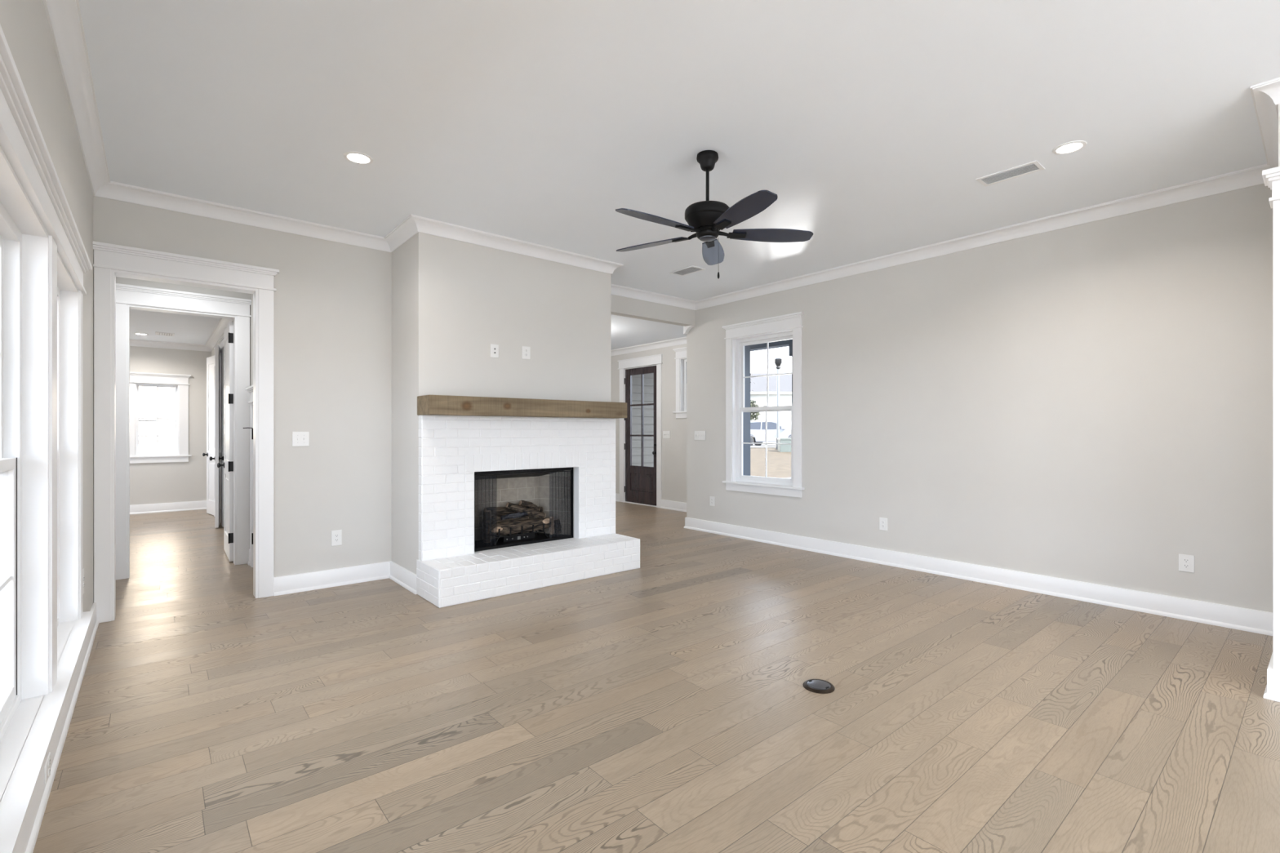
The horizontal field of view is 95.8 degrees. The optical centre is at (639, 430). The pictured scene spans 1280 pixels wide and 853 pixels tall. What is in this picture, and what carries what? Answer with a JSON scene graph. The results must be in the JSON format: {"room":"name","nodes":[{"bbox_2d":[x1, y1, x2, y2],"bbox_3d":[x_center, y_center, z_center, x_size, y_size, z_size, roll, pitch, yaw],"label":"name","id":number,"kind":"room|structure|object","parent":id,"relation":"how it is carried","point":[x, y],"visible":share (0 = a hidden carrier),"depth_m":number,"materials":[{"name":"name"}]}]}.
{"room":"living room","nodes":[
{"label":"living room","id":0,"kind":"room"},
{"bbox_2d":[0,0,93,612],"bbox_3d":[-0.517,-0.198,0.000,0.140,3.085,10.665,0,0,-40],"label":"wall","id":1,"kind":"structure","parent":0,"point":[24,24],"depth_m":2.73,"materials":[{"name":"paint"}]},
{"bbox_2d":[0,146,48,742],"bbox_3d":[-2.043,0.129,1.826,0.148,1.792,1.009,0,0,-40],"label":"window","id":2,"kind":"structure","parent":1,"relation":"in","point":[24,237],"depth_m":2.17,"materials":[{"name":"glass"}]},
{"bbox_2d":[0,24,93,852],"bbox_3d":[-2.026,0.130,1.844,0.202,2.130,3.610,0,0,-40],"label":"trim","id":3,"kind":"structure","parent":1,"relation":"attached to","point":[25,744],"depth_m":2.13,"materials":[{"name":"white paint"}]},
{"bbox_2d":[44,752,50,783],"bbox_3d":[-2.213,1.260,2.163,0.009,0.070,0.115,0,0,-40],"label":"wall outlet","id":4,"kind":"object","parent":1,"relation":"attached to","point":[47,765],"visible":1,"depth_m":2.14,"materials":[{"name":"white plastic"}]},
{"bbox_2d":[15,602,98,852],"bbox_3d":[-0.407,1.271,0.001,0.030,0.148,10.525,0,0,-40],"label":"baseboard","id":5,"kind":"structure","parent":1,"relation":"attached to","point":[27,842],"depth_m":2.35,"materials":[{"name":"white paint"}]},
{"bbox_2d":[57,251,78,626],"bbox_3d":[-2.787,0.129,2.711,0.148,1.792,1.007,0,0,-40],"label":"window","id":6,"kind":"structure","parent":1,"relation":"in","point":[67,290],"depth_m":3.11,"materials":[{"name":"glass"}]},
{"bbox_2d":[82,568,84,595],"bbox_3d":[-3.282,0.890,3.408,0.009,0.150,0.083,0,0,-40],"label":"wall outlet","id":7,"kind":"object","parent":1,"relation":"attached to","point":[82,568],"visible":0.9,"depth_m":3.40,"materials":[{"name":"white plastic"}]},
{"bbox_2d":[129,346,211,505],"bbox_3d":[-8.942,-0.060,8.775,4.190,2.810,0.140,0,0,-40],"label":"wall","id":8,"kind":"structure","parent":0,"point":[172,482],"depth_m":9.70,"materials":[{"name":"paint"}]},
{"bbox_2d":[129,372,191,463],"bbox_3d":[-7.968,-0.210,9.556,0.879,1.470,0.196,0,0,-40],"label":"window","id":9,"kind":"structure","parent":8,"relation":"in","point":[180,382],"depth_m":9.57,"materials":[{"name":"white paint"}]},
{"bbox_2d":[129,500,214,516],"bbox_3d":[-7.154,1.271,6.770,3.750,0.148,5.230,0,0,-40],"label":"baseboard","id":10,"kind":"structure","parent":8,"relation":"attached to","point":[190,505],"depth_m":9.59,"materials":[{"name":"white paint"}]},
{"bbox_2d":[129,308,220,344],"bbox_3d":[-6.931,-1.535,7.010,5.000,0.140,5.430,0,0,-40],"label":"ceiling","id":11,"kind":"structure","parent":0,"point":[187,329],"depth_m":8.15,"materials":[{"name":"paint"}]},
{"bbox_2d":[133,333,148,335],"bbox_3d":[-7.539,-1.462,8.738,0.172,0.006,0.172,0,0,-40],"label":"recessed light","id":12,"kind":"object","parent":11,"relation":"in","point":[134,333],"visible":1,"depth_m":8.74,"materials":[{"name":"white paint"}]},
{"bbox_2d":[155,332,174,336],"bbox_3d":[-7.181,-1.460,8.739,0.220,0.010,0.300,0,0,-40],"label":"ceiling vent","id":13,"kind":"object","parent":11,"relation":"in","point":[156,333],"visible":1,"depth_m":8.73,"materials":[{"name":"white metal"}]},
{"bbox_2d":[115,276,250,386],"bbox_3d":[-5.549,-0.060,4.625,4.050,2.810,0.120,0,0,-40],"label":"wall","id":14,"kind":"structure","parent":0,"point":[118,280],"depth_m":5.55,"materials":[{"name":"paint"}]},
{"bbox_2d":[115,283,251,579],"bbox_3d":[-4.391,0.010,5.568,1.113,2.670,0.188,0,0,-40],"label":"door frame","id":15,"kind":"structure","parent":14,"relation":"in","point":[127,296],"depth_m":5.53,"materials":[{"name":"white paint"}]},
{"bbox_2d":[217,321,233,561],"bbox_3d":[-4.412,0.111,6.205,0.170,2.445,0.811,0,0,-39],"label":"door","id":16,"kind":"structure","parent":15,"relation":"attached to","point":[228,464],"depth_m":5.94,"materials":[{"name":"white paint"}]},
{"bbox_2d":[211,293,253,385],"bbox_3d":[-5.233,-0.060,7.492,0.120,2.810,6.875,0,0,-40],"label":"wall","id":17,"kind":"structure","parent":0,"point":[251,295],"depth_m":5.82,"materials":[{"name":"paint"}]},
{"bbox_2d":[129,318,233,351],"bbox_3d":[-7.154,-1.416,6.770,3.750,0.098,5.230,0,0,-40],"label":"trim","id":18,"kind":"structure","parent":17,"relation":"attached to","point":[222,323],"depth_m":9.45,"materials":[{"name":"white paint"}]},
{"bbox_2d":[212,337,222,525],"bbox_3d":[-6.229,0.015,8.643,0.188,2.660,1.128,0,0,-40],"label":"door frame","id":19,"kind":"structure","parent":17,"relation":"in","point":[218,341],"depth_m":8.20,"materials":[{"name":"white paint"}]},
{"bbox_2d":[202,355,214,515],"bbox_3d":[-6.799,0.073,9.208,0.611,2.520,0.170,0,0,41],"label":"door","id":20,"kind":"structure","parent":19,"relation":"attached to","point":[211,360],"depth_m":9.25,"materials":[{"name":"white paint"}]},
{"bbox_2d":[209,344,223,528],"bbox_3d":[-6.039,0.073,8.288,0.170,2.520,0.811,0,0,-33],"label":"door","id":21,"kind":"structure","parent":19,"relation":"attached to","point":[218,458],"depth_m":7.95,"materials":[{"name":"white paint"}]},
{"bbox_2d":[218,327,226,526],"bbox_3d":[-5.544,0.015,7.828,0.188,2.660,1.098,0,0,-40],"label":"door frame","id":22,"kind":"structure","parent":17,"relation":"in","point":[221,336],"depth_m":8.10,"materials":[{"name":"white paint"}]},
{"bbox_2d":[243,385,253,567],"bbox_3d":[-3.531,0.460,5.405,0.221,1.770,1.098,0,0,-40],"label":"door","id":23,"kind":"structure","parent":17,"relation":"in","point":[250,389],"depth_m":5.70,"materials":[{"name":"white paint"}]},
{"bbox_2d":[93,195,391,603],"bbox_3d":[-3.136,-0.198,4.686,2.157,3.085,0.120,0,0,-40],"label":"wall","id":24,"kind":"structure","parent":0,"point":[332,300],"depth_m":4.93,"materials":[{"name":"paint"}]},
{"bbox_2d":[93,240,279,623],"bbox_3d":[-3.434,0.017,4.418,1.136,2.657,0.206,0,0,-40],"label":"door frame","id":25,"kind":"structure","parent":24,"relation":"in","point":[111,261],"depth_m":4.23,"materials":[{"name":"white paint"}]},
{"bbox_2d":[292,431,309,446],"bbox_3d":[-2.840,0.068,4.843,0.124,0.122,0.020,0,0,-40],"label":"light switch","id":26,"kind":"object","parent":24,"relation":"attached to","point":[299,438],"visible":1,"depth_m":4.85,"materials":[{"name":"white plastic"}]},
{"bbox_2d":[331,529,342,546],"bbox_3d":[-2.635,0.930,5.022,0.082,0.135,0.009,0,0,-40],"label":"wall outlet","id":27,"kind":"object","parent":24,"relation":"attached to","point":[336,535],"visible":1,"depth_m":5.02,"materials":[{"name":"white plastic"}]},
{"bbox_2d":[273,560,417,595],"bbox_3d":[-2.410,1.271,4.748,0.925,0.148,0.719,0,0,-40],"label":"baseboard","id":28,"kind":"structure","parent":24,"relation":"attached to","point":[303,582],"depth_m":4.98,"materials":[{"name":"white paint"}]},
{"bbox_2d":[391,231,611,574],"bbox_3d":[-1.334,-0.198,5.732,1.990,3.085,0.835,0,0,-40],"label":"wall","id":29,"kind":"structure","parent":0,"point":[452,300],"depth_m":5.18,"materials":[{"name":"paint"}]},
{"bbox_2d":[490,343,498,357],"bbox_3d":[-1.307,-0.720,5.203,0.080,0.120,0.010,0,0,-40],"label":"cable jack","id":30,"kind":"object","parent":29,"relation":"attached to","point":[494,348],"visible":1,"depth_m":5.20,"materials":[{"name":"white plastic"}]},
{"bbox_2d":[521,346,530,359],"bbox_3d":[-1.064,-0.730,5.408,0.086,0.120,0.009,0,0,-40],"label":"wall outlet","id":31,"kind":"object","parent":29,"relation":"attached to","point":[526,351],"visible":1,"depth_m":5.40,"materials":[{"name":"white plastic"}]},
{"bbox_2d":[631,373,653,466],"bbox_3d":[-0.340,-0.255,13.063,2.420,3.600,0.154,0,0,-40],"label":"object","id":32,"kind":"structure","parent":0,"point":[648,378],"depth_m":13.34,"materials":[{"name":"clear glass"}]},
{"bbox_2d":[611,343,686,502],"bbox_3d":[0.142,-0.155,10.468,0.140,3.000,4.430,0,0,-40],"label":"wall","id":33,"kind":"structure","parent":0,"point":[673,448],"depth_m":9.94,"materials":[{"name":"paint"}]},
{"bbox_2d":[615,493,619,502],"bbox_3d":[-2.003,1.271,10.495,3.110,0.148,1.350,0,0,-40],"label":"baseboard","id":34,"kind":"structure","parent":33,"relation":"attached to","point":[617,495],"depth_m":11.01,"materials":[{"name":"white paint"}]},
{"bbox_2d":[617,354,662,507],"bbox_3d":[0.036,0.005,10.559,0.204,2.680,1.240,0,0,-40],"label":"door","id":35,"kind":"structure","parent":33,"relation":"in","point":[642,485],"depth_m":10.54,"materials":[{"name":"black wood"}]},
{"bbox_2d":[611,336,686,355],"bbox_3d":[-1.048,-1.496,9.357,3.110,0.098,4.320,0,0,-40],"label":"trim","id":36,"kind":"structure","parent":33,"relation":"attached to","point":[682,340],"depth_m":10.25,"materials":[{"name":"white paint"}]},
{"bbox_2d":[662,431,670,438],"bbox_3d":[0.454,0.065,9.972,0.020,0.131,0.182,0,0,-40],"label":"light switch","id":37,"kind":"object","parent":33,"relation":"attached to","point":[666,434],"visible":1,"depth_m":9.97,"materials":[{"name":"white plastic"}]},
{"bbox_2d":[660,499,686,511],"bbox_3d":[0.935,1.271,9.391,0.030,0.148,1.762,0,0,-40],"label":"baseboard","id":38,"kind":"structure","parent":33,"relation":"attached to","point":[667,504],"depth_m":9.81,"materials":[{"name":"white paint"}]},
{"bbox_2d":[672,346,686,418],"bbox_3d":[1.005,-0.797,9.397,0.196,1.175,1.184,0,0,-40],"label":"window","id":39,"kind":"structure","parent":33,"relation":"in","point":[681,353],"depth_m":9.72,"materials":[{"name":"white paint"}]},
{"bbox_2d":[611,314,686,350],"bbox_3d":[-1.054,-1.625,9.395,3.350,0.160,4.535,0,0,-40],"label":"ceiling","id":40,"kind":"structure","parent":0,"point":[626,331],"depth_m":9.02,"materials":[{"name":"paint"}]},
{"bbox_2d":[611,294,695,326],"bbox_3d":[-0.001,-1.587,7.325,2.140,0.307,0.130,0,0,-40],"label":"wall header","id":41,"kind":"structure","parent":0,"point":[623,306],"depth_m":7.38,"materials":[{"name":"paint"}]},
{"bbox_2d":[32,501,1279,852],"bbox_3d":[-0.886,1.405,4.088,10.500,0.120,17.600,0,0,-40],"label":"floor","id":42,"kind":"structure","parent":0,"point":[662,705],"depth_m":2.72,"materials":[{"name":"brown wood"}]},
{"bbox_2d":[416,414,639,608],"bbox_3d":[-1.062,0.607,5.396,2.015,1.472,0.969,0,0,-40],"label":"fireplace","id":43,"kind":"object","parent":42,"relation":"on","point":[469,466],"depth_m":5.17,"materials":[{"name":"white brick"}]},
{"bbox_2d":[475,475,497,547],"bbox_3d":[-1.386,0.723,5.194,0.221,0.635,0.025,0,0,-40],"label":"curtain","id":44,"kind":"object","parent":43,"relation":"hanging from","point":[491,509],"depth_m":5.20,"materials":[{"name":"black metal"}]},
{"bbox_2d":[491,517,550,534],"bbox_3d":[-1.153,0.917,5.539,0.652,0.134,0.132,0,0,-40],"label":"log","id":45,"kind":"object","parent":43,"relation":"on","point":[504,526],"visible":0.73,"depth_m":5.51,"materials":[{"name":"brown wood"}]},
{"bbox_2d":[493,513,528,522],"bbox_3d":[-1.272,0.847,5.544,0.430,0.106,0.101,0,0,-40],"label":"log","id":46,"kind":"object","parent":45,"relation":"on","point":[524,517],"visible":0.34,"depth_m":5.53,"materials":[{"name":"brown wood"}]},
{"bbox_2d":[495,506,543,515],"bbox_3d":[-1.232,0.780,5.666,0.612,0.105,0.083,0,0,-38],"label":"log","id":47,"kind":"object","parent":46,"relation":"on","point":[500,510],"visible":0.3,"depth_m":5.58,"materials":[{"name":"brown wood"}]},
{"bbox_2d":[519,500,539,511],"bbox_3d":[-1.097,0.752,5.736,0.211,0.140,0.076,0,0,-31],"label":"log","id":48,"kind":"object","parent":47,"relation":"on","point":[522,503],"visible":0.71,"depth_m":5.71,"materials":[{"name":"brown wood"}]},
{"bbox_2d":[500,511,528,519],"bbox_3d":[-1.181,0.805,5.544,0.324,0.068,0.061,0,0,-40],"label":"log","id":49,"kind":"object","parent":45,"relation":"on","point":[516,515],"visible":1,"depth_m":5.50,"materials":[{"name":"grey wood"}]},
{"bbox_2d":[505,502,545,518],"bbox_3d":[-1.109,0.775,5.620,0.393,0.184,0.074,0,0,-28],"label":"log","id":50,"kind":"object","parent":45,"relation":"on","point":[516,508],"visible":0.98,"depth_m":5.60,"materials":[{"name":"brown wood"}]},
{"bbox_2d":[417,395,626,418],"bbox_3d":[-0.983,-0.207,5.299,2.000,0.156,0.279,0,0,-40],"label":"mantel shelf","id":51,"kind":"object","parent":43,"relation":"on","point":[427,405],"visible":0.91,"depth_m":5.03,"materials":[{"name":"brown wood"}]},
{"bbox_2d":[549,471,571,537],"bbox_3d":[-0.782,0.723,5.700,0.252,0.635,0.024,0,0,-40],"label":"curtain","id":52,"kind":"object","parent":43,"relation":"hanging from","point":[566,508],"depth_m":5.70,"materials":[{"name":"black metal"}]},
{"bbox_2d":[803,679,835,693],"bbox_3d":[0.939,1.338,3.037,0.160,0.014,0.160,0,0,-40],"label":"floor outlet","id":53,"kind":"object","parent":42,"relation":"on","point":[815,686],"visible":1,"depth_m":3.02,"materials":[{"name":"black metal"}]},
{"bbox_2d":[78,0,1279,301],"bbox_3d":[1.885,-1.815,1.887,6.247,0.150,10.745,0,0,-40],"label":"ceiling","id":54,"kind":"structure","parent":0,"point":[873,126],"depth_m":3.10,"materials":[{"name":"paint"}]},
{"bbox_2d":[343,151,373,164],"bbox_3d":[-1.792,-1.737,3.683,0.172,0.006,0.172,0,0,-40],"label":"recessed light","id":55,"kind":"object","parent":54,"relation":"in","point":[359,157],"visible":1,"depth_m":3.68,"materials":[{"name":"white paint"}]},
{"bbox_2d":[669,265,705,275],"bbox_3d":[0.512,-1.735,6.287,0.200,0.010,0.360,0,0,-40],"label":"ceiling vent","id":56,"kind":"object","parent":54,"relation":"in","point":[691,269],"visible":1,"depth_m":6.27,"materials":[{"name":"white metal"}]},
{"bbox_2d":[615,150,813,278],"bbox_3d":[0.386,-1.349,3.605,1.245,0.782,1.306,0,0,-40],"label":"ceiling fan","id":57,"kind":"object","parent":54,"relation":"hanging from","point":[706,218],"visible":1,"depth_m":3.58,"materials":[{"name":"black metal"}]},
{"bbox_2d":[975,160,1044,186],"bbox_3d":[2.501,-1.735,3.911,0.180,0.010,0.360,0,0,-40],"label":"ceiling vent","id":58,"kind":"object","parent":54,"relation":"in","point":[1032,166],"visible":1,"depth_m":3.90,"materials":[{"name":"white metal"}]},
{"bbox_2d":[1052,140,1087,154],"bbox_3d":[2.635,-1.737,3.549,0.172,0.006,0.172,0,0,-40],"label":"recessed light","id":59,"kind":"object","parent":54,"relation":"in","point":[1072,146],"visible":1,"depth_m":3.54,"materials":[{"name":"white paint"}]},
{"bbox_2d":[686,183,1272,612],"bbox_3d":[4.144,-0.198,3.944,0.140,3.085,10.710,0,0,-40],"label":"wall","id":60,"kind":"structure","parent":0,"point":[1091,402],"depth_m":4.77,"materials":[{"name":"paint"}]},
{"bbox_2d":[42,0,1279,310],"bbox_3d":[1.859,-1.691,1.917,5.967,0.098,10.545,0,0,-40],"label":"trim","id":61,"kind":"structure","parent":60,"relation":"attached to","point":[64,20],"depth_m":4.46,"materials":[{"name":"white paint"}]},
{"bbox_2d":[683,324,694,334],"bbox_3d":[0.675,-1.394,7.917,0.066,0.122,0.162,0,0,-40],"label":"trim","id":62,"kind":"structure","parent":60,"relation":"attached to","point":[686,329],"depth_m":7.93,"materials":[{"name":"white paint"}]},
{"bbox_2d":[694,431,705,439],"bbox_3d":[0.814,0.063,7.785,0.020,0.111,0.182,0,0,-40],"label":"light switch","id":63,"kind":"object","parent":60,"relation":"attached to","point":[699,435],"visible":1,"depth_m":7.78,"materials":[{"name":"white plastic"}]},
{"bbox_2d":[710,496,715,506],"bbox_3d":[0.952,0.930,7.629,0.009,0.125,0.086,0,0,-40],"label":"wall outlet","id":64,"kind":"object","parent":60,"relation":"attached to","point":[712,498],"visible":1,"depth_m":7.62,"materials":[{"name":"white plastic"}]},
{"bbox_2d":[721,311,804,497],"bbox_3d":[1.512,-0.292,7.035,0.196,2.105,1.197,0,0,-40],"label":"window","id":65,"kind":"structure","parent":60,"relation":"in","point":[786,326],"depth_m":7.09,"materials":[{"name":"white paint"}]},
{"bbox_2d":[879,517,887,530],"bbox_3d":[2.457,0.942,5.837,0.009,0.127,0.083,0,0,-40],"label":"wall outlet","id":66,"kind":"object","parent":60,"relation":"attached to","point":[882,522],"visible":1,"depth_m":5.84,"materials":[{"name":"white plastic"}]},
{"bbox_2d":[684,517,1279,702],"bbox_3d":[1.974,1.271,5.434,1.468,0.148,5.695,0,0,-40],"label":"baseboard","id":67,"kind":"structure","parent":60,"relation":"attached to","point":[1256,621],"depth_m":4.77,"materials":[{"name":"white paint"}]},
{"bbox_2d":[1178,554,1194,573],"bbox_3d":[3.896,0.945,4.123,0.009,0.122,0.083,0,0,-40],"label":"wall outlet","id":68,"kind":"object","parent":60,"relation":"attached to","point":[1186,562],"visible":1,"depth_m":4.12,"materials":[{"name":"white plastic"}]},
{"bbox_2d":[1183,564,1189,568],"bbox_3d":[3.895,0.965,4.122,0.004,0.029,0.031,0,0,-40],"label":"receptacle","id":69,"kind":"object","parent":68,"relation":"attached to","point":[1185,566],"depth_m":4.12,"materials":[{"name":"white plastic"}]},
{"bbox_2d":[1278,104,1279,166],"bbox_3d":[3.758,-0.198,3.292,1.330,3.085,0.118,0,0,-40],"label":"wall","id":70,"kind":"structure","parent":0,"point":[1278,104],"depth_m":2.91,"materials":[{"name":"paint"}]},
{"bbox_2d":[1262,166,1279,671],"bbox_3d":[3.276,0.018,2.890,0.206,2.655,0.217,0,0,-40],"label":"trim","id":71,"kind":"structure","parent":70,"relation":"attached to","point":[1271,177],"depth_m":2.90,"materials":[{"name":"white paint"}]},
{"label":"outside","id":72,"kind":"structure","parent":0,"visible":0},
{"bbox_2d":[147,436,791,478],"bbox_3d":[17.255,-0.230,24.936,138.500,3.650,136.000,0,0,-40],"label":"lawn","id":73,"kind":"structure","parent":72,"point":[779,464],"depth_m":23.79,"materials":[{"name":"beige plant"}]},
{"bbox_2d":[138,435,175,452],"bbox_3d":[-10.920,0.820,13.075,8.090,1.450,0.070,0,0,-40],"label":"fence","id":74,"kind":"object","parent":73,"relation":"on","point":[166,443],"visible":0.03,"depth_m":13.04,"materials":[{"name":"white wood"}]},
{"bbox_2d":[750,400,759,420],"bbox_3d":[11.193,-1.780,58.483,2.062,2.802,1.944,0,0,-40],"label":"shrub","id":75,"kind":"object","parent":73,"relation":"on","point":[753,403],"visible":0.3,"depth_m":58.10,"materials":[{"name":"green plant"}]},
{"bbox_2d":[750,373,791,420],"bbox_3d":[13.655,-3.093,66.480,29.200,7.100,10.440,0,0,0],"label":"sky","id":76,"kind":"structure","parent":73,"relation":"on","point":[758,389],"depth_m":62.00,"materials":[{"name":"grey"}]},
{"bbox_2d":[773,353,782,448],"bbox_3d":[7.411,-2.015,31.000,0.540,6.000,0.540,0,0,-40],"label":"street lamp","id":77,"kind":"object","parent":73,"relation":"on","point":[778,362],"visible":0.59,"depth_m":30.93,"materials":[{"name":"black metal"}]},
{"bbox_2d":[777,437,791,452],"bbox_3d":[7.469,0.757,29.500,0.796,0.800,0.640,0,0,0],"label":"utility box","id":78,"kind":"object","parent":73,"relation":"on","point":[781,448],"visible":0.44,"depth_m":29.20,"materials":[{"name":"green metal"}]},
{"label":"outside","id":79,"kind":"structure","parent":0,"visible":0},
{"bbox_2d":[763,420,791,443],"bbox_3d":[17.122,-0.079,51.500,13.038,2.028,24.080,0,0,11],"label":"driveway","id":80,"kind":"structure","parent":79,"point":[787,421],"depth_m":57.65,"materials":[{"name":"concrete"}]},
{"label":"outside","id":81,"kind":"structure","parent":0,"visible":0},
{"bbox_3d":[3.164,1.480,7.227,2.560,0.150,13.000,0,0,-40],"label":"floor","id":82,"kind":"structure","parent":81,"visible":0},
{"bbox_2d":[742,338,792,475],"bbox_3d":[3.176,-0.185,7.173,2.510,3.180,12.900,0,0,-40],"label":"frame","id":83,"kind":"object","parent":82,"relation":"on","point":[746,415],"visible":0.09,"depth_m":8.63,"materials":[{"name":"wood"}]},
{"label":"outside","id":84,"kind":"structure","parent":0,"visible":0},
{"bbox_2d":[750,444,775,447],"bbox_3d":[8.644,0.969,37.250,38.588,0.028,7.500,0,0,0],"label":"street","id":85,"kind":"structure","parent":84,"point":[753,445],"depth_m":37.12,"materials":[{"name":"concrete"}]},
{"bbox_2d":[750,420,791,445],"bbox_3d":[8.776,0.160,37.600,4.900,1.690,2.240,0,0,31],"label":"car","id":86,"kind":"object","parent":85,"relation":"on","point":[757,428],"visible":0.41,"depth_m":36.98,"materials":[{"name":"white paint"}]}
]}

